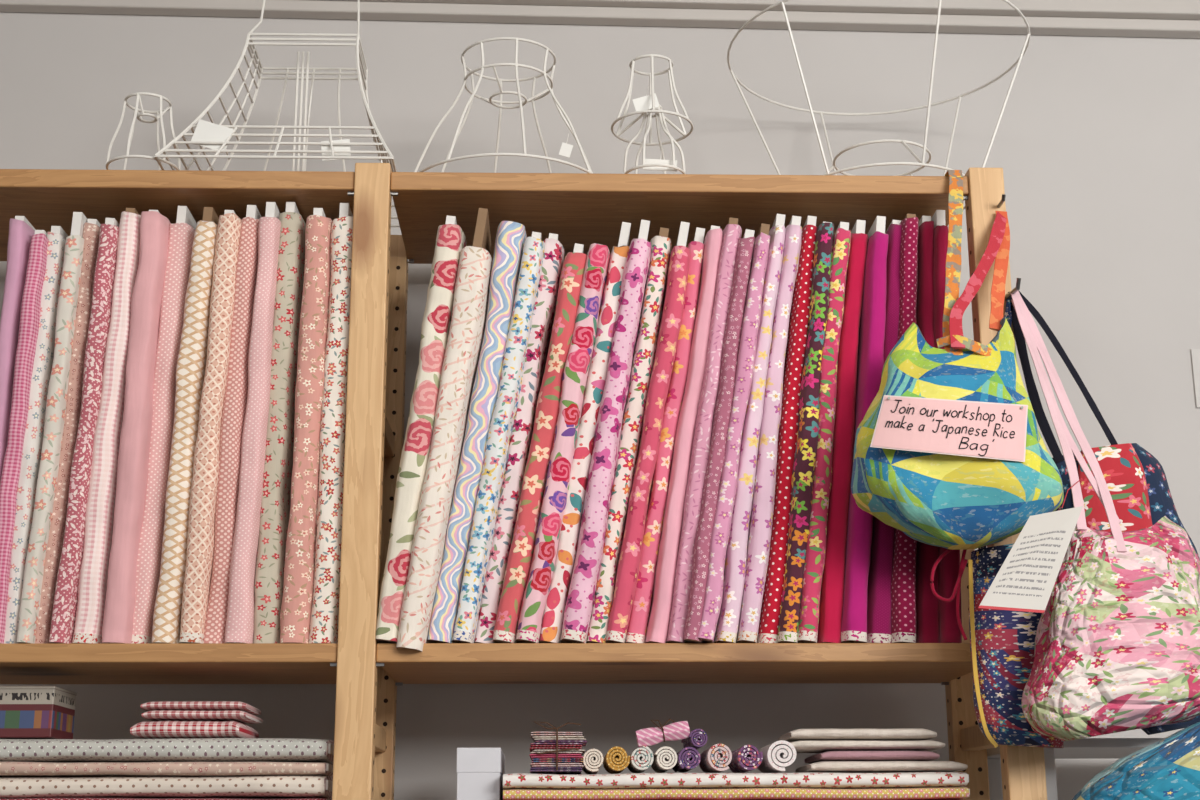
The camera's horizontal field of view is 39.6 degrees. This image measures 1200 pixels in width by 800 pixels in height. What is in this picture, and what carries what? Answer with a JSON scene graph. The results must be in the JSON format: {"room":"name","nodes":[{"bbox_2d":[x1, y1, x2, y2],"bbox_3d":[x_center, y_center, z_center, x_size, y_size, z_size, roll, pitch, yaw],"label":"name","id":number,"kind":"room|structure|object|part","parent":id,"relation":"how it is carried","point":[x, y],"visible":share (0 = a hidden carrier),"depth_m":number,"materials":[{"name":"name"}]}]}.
{"room":"fabric shop","nodes":[
{"label":"fabric shop","id":0,"kind":"room"},
{"bbox_2d":[0,12,1199,799],"bbox_3d":[-0.073,0.579,2.483,5.200,2.850,0.100,0,-15,-2],"label":"wall","id":1,"kind":"structure","parent":0,"point":[1096,144],"depth_m":2.70,"materials":[{"name":"grey paint"}]},
{"bbox_2d":[0,0,1199,38],"bbox_3d":[0.022,-0.695,2.747,2.973,0.189,0.053,0,-15,-2],"label":"trim","id":2,"kind":"structure","parent":1,"relation":"attached to","point":[1107,18],"depth_m":2.73,"materials":[{"name":"paint"}]},
{"bbox_2d":[1190,349,1199,407],"bbox_3d":[0.989,-0.034,2.623,0.112,0.095,0.004,0,-15,-2],"label":"notice","id":3,"kind":"object","parent":1,"relation":"attached to","point":[1195,353],"visible":1,"depth_m":2.62,"materials":[{"name":"paper"}]},
{"bbox_3d":[-0.002,1.417,-0.116,5.400,0.100,4.700,0,-15,-2],"label":"floor","id":4,"kind":"structure","parent":0,"visible":0},
{"bbox_2d":[0,163,1046,799],"bbox_3d":[-0.306,0.799,2.107,1.711,2.233,0.310,0,-15,-2],"label":"shelving unit","id":5,"kind":"object","parent":4,"relation":"on","point":[586,209],"visible":0.59,"depth_m":2.24,"materials":[{"name":"brown wood"}]},
{"bbox_2d":[0,738,333,799],"bbox_3d":[-0.590,0.566,2.125,0.511,0.260,0.209,0,-15,-2],"label":"stack","id":6,"kind":"object","parent":5,"relation":"on","point":[200,768],"visible":0.99,"depth_m":2.06,"materials":[{"name":"white fabric"}]},
{"bbox_2d":[0,686,76,738],"bbox_3d":[-0.743,0.405,2.147,0.106,0.064,0.102,0,-15,-2],"label":"box","id":7,"kind":"object","parent":6,"relation":"on","point":[26,712],"visible":0.88,"depth_m":2.10,"materials":[{"name":"multicoloured cardboard"}]},
{"bbox_2d":[130,701,262,738],"bbox_3d":[-0.519,0.417,2.159,0.144,0.046,0.144,0,-15,-2],"label":"gingham cloth","id":8,"kind":"object","parent":6,"relation":"on","point":[170,719],"visible":0.94,"depth_m":2.10,"materials":[{"name":"red fabric"}]},
{"bbox_2d":[0,202,352,643],"bbox_3d":[-0.563,0.038,2.250,0.475,0.599,0.214,0,-15,-2],"label":"bolts","id":9,"kind":"object","parent":5,"relation":"on","point":[173,397],"visible":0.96,"depth_m":2.16,"materials":[{"name":"pink fabric"}]},
{"bbox_3d":[-0.306,0.799,2.107,0.047,2.233,0.310,0,-15,-2],"label":"upright frame","id":10,"kind":"part","parent":5,"relation":"part of","materials":[{"name":"brown wood"}]},
{"bbox_2d":[456,748,504,799],"bbox_3d":[-0.155,0.582,2.169,0.056,0.243,0.201,0,-15,-2],"label":"carton","id":11,"kind":"object","parent":5,"relation":"on","point":[480,771],"visible":0.94,"depth_m":2.10,"materials":[{"name":"white cardboard"}]},
{"bbox_2d":[376,208,961,650],"bbox_3d":[0.094,0.047,2.256,0.765,0.603,0.228,0,-15,-2],"label":"bolts","id":12,"kind":"object","parent":5,"relation":"on","point":[580,462],"visible":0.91,"depth_m":2.17,"materials":[{"name":"pink fabric"}]},
{"bbox_2d":[503,772,969,799],"bbox_3d":[0.167,0.591,2.141,0.586,0.216,0.208,0,-15,-2],"label":"stack","id":13,"kind":"object","parent":5,"relation":"on","point":[909,785],"visible":1,"depth_m":2.07,"materials":[{"name":"white fabric"}]},
{"bbox_2d":[529,721,586,773],"bbox_3d":[-0.053,0.446,2.135,0.072,0.061,0.118,0,-15,-2],"label":"stack","id":14,"kind":"object","parent":13,"relation":"on","point":[556,752],"visible":0.98,"depth_m":2.09,"materials":[{"name":"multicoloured fabric"}]},
{"bbox_2d":[582,719,796,773],"bbox_3d":[0.111,0.449,2.156,0.269,0.065,0.140,0,-15,-2],"label":"fabric bundle","id":15,"kind":"object","parent":13,"relation":"on","point":[771,758],"visible":0.98,"depth_m":2.10,"materials":[{"name":"multicoloured fabric"}]},
{"bbox_2d":[778,728,967,772],"bbox_3d":[0.347,0.458,2.170,0.228,0.054,0.153,0,-15,-2],"label":"linens","id":16,"kind":"object","parent":13,"relation":"on","point":[905,750],"visible":0.93,"depth_m":2.10,"materials":[{"name":"white fabric"}]},
{"bbox_3d":[0.525,0.802,2.131,0.047,2.233,0.310,0,-15,-2],"label":"upright frame","id":17,"kind":"part","parent":5,"relation":"part of","materials":[{"name":"brown wood"}]},
{"bbox_2d":[997,194,1020,300],"bbox_3d":[0.540,-0.205,2.218,0.009,0.141,0.068,2,-15,-8],"label":"coat hook","id":18,"kind":"object","parent":5,"relation":"attached to","point":[1018,282],"visible":0.88,"depth_m":2.20,"materials":[{"name":"metal"}]},
{"bbox_2d":[851,170,1063,549],"bbox_3d":[0.439,-0.070,2.138,0.255,0.533,0.199,0,-15,-2],"label":"bag","id":19,"kind":"object","parent":18,"relation":"hanging from","point":[953,502],"visible":0.89,"depth_m":2.04,"materials":[{"name":"fabric"}]},
{"bbox_2d":[870,395,1027,461],"bbox_3d":[0.422,0.031,2.002,0.195,0.083,0.022,0,-15,-2],"label":"sign","id":20,"kind":"object","parent":19,"relation":"attached to","point":[990,430],"visible":1,"depth_m":2.00,"materials":[{"name":"pink paper"}]},
{"bbox_2d":[930,549,967,640],"bbox_3d":[0.438,0.236,2.064,0.059,0.122,0.011,3,-15,-13],"label":"drawstring cord","id":21,"kind":"object","parent":19,"relation":"hanging from","point":[963,562],"visible":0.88,"depth_m":2.06,"materials":[{"name":"red fabric"}]},
{"bbox_2d":[968,299,1063,747],"bbox_3d":[0.509,0.141,2.103,0.119,0.586,0.074,0,-15,-2],"label":"tote bag","id":22,"kind":"object","parent":18,"relation":"hanging from","point":[1002,642],"visible":0.57,"depth_m":2.03,"materials":[{"name":"fabric"}]},
{"bbox_3d":[0.511,0.036,2.163,0.076,0.352,0.019,4,-15,-17],"label":"handle","id":23,"kind":"part","parent":22,"relation":"part of","materials":[{"name":"orange fabric"}]},
{"bbox_2d":[1008,290,1199,734],"bbox_3d":[0.660,0.134,2.154,0.236,0.587,0.092,0,-15,-2],"label":"tote bag","id":24,"kind":"object","parent":18,"relation":"hanging from","point":[1136,481],"visible":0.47,"depth_m":2.13,"materials":[{"name":"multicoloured fabric"}]},
{"bbox_3d":[0.658,0.141,2.119,0.106,0.176,0.030,0,-15,-2],"label":"panel","id":25,"kind":"part","parent":24,"relation":"part of","materials":[{"name":"red fabric"}]},
{"bbox_2d":[1010,291,1199,740],"bbox_3d":[0.623,0.121,2.053,0.244,0.587,0.150,0,-15,-2],"label":"tote bag","id":26,"kind":"object","parent":18,"relation":"hanging from","point":[1117,647],"visible":0.94,"depth_m":1.96,"materials":[{"name":"pink fabric"}]},
{"bbox_2d":[978,480,1082,612],"bbox_3d":[0.521,0.167,1.962,0.177,0.174,0.039,8,-17,-28],"label":"card","id":27,"kind":"object","parent":26,"relation":"attached to","point":[1025,581],"visible":1,"depth_m":1.94,"materials":[{"name":"white paper"}]},
{"bbox_3d":[0.105,-0.272,2.424,0.775,0.018,0.240,0,-15,-2],"label":"board","id":28,"kind":"object","parent":5,"relation":"on","visible":0},
{"bbox_2d":[414,37,593,173],"bbox_3d":[-0.133,-0.395,2.403,0.283,0.211,0.283,0,-15,-2],"label":"frame","id":29,"kind":"object","parent":28,"relation":"on","point":[566,149],"visible":0.92,"depth_m":2.38,"materials":[{"name":"white metal"}]},
{"bbox_2d":[623,105,685,173],"bbox_3d":[0.076,-0.361,2.333,0.088,0.107,0.088,0,-15,-2],"label":"frame","id":30,"kind":"object","parent":28,"relation":"on","point":[663,165],"visible":0.67,"depth_m":2.32,"materials":[{"name":"white metal"}]},
{"bbox_2d":[611,54,693,145],"bbox_3d":[0.073,-0.429,2.353,0.116,0.100,0.116,0,-15,-2],"label":"frame","id":31,"kind":"object","parent":30,"relation":"on","point":[642,104],"visible":0.97,"depth_m":2.34,"materials":[{"name":"white metal"}]},
{"bbox_2d":[727,0,1030,209],"bbox_3d":[0.409,-0.402,2.431,0.441,0.234,0.441,0,-15,-2],"label":"frame","id":32,"kind":"object","parent":28,"relation":"on","point":[922,164],"visible":0.72,"depth_m":2.38,"materials":[{"name":"white metal"}]},
{"bbox_3d":[-0.723,-0.275,2.400,0.770,0.018,0.240,0,-15,-2],"label":"board","id":33,"kind":"object","parent":5,"relation":"on","visible":0},
{"bbox_2d":[106,92,180,169],"bbox_3d":[-0.627,-0.364,2.302,0.100,0.103,0.100,0,-15,-2],"label":"frame","id":34,"kind":"object","parent":33,"relation":"on","point":[138,99],"visible":0.84,"depth_m":2.29,"materials":[{"name":"white metal"}]},
{"bbox_2d":[154,0,399,226],"bbox_3d":[-0.444,-0.483,2.422,0.322,0.393,0.262,0,-15,-2],"label":"frame","id":35,"kind":"object","parent":33,"relation":"on","point":[215,137],"visible":0.8,"depth_m":2.35,"materials":[{"name":"white metal"}]},
{"bbox_2d":[987,738,1163,799],"bbox_3d":[0.736,1.183,2.089,0.369,1.474,0.300,0,-15,-2],"label":"side table","id":36,"kind":"object","parent":4,"relation":"on","point":[1084,748],"visible":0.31,"depth_m":2.15,"materials":[{"name":"white laminate"}]},
{"bbox_3d":[0.695,1.184,1.736,0.282,1.293,0.180,0,-15,-2],"label":"stool","id":37,"kind":"object","parent":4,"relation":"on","visible":0},
{"bbox_2d":[1072,722,1199,799],"bbox_3d":[0.686,0.465,1.926,0.289,0.196,0.172,0,-15,-2],"label":"fabric bag","id":38,"kind":"object","parent":37,"relation":"on","point":[1168,768],"visible":1,"depth_m":1.87,"materials":[{"name":"blue fabric"}]}
]}

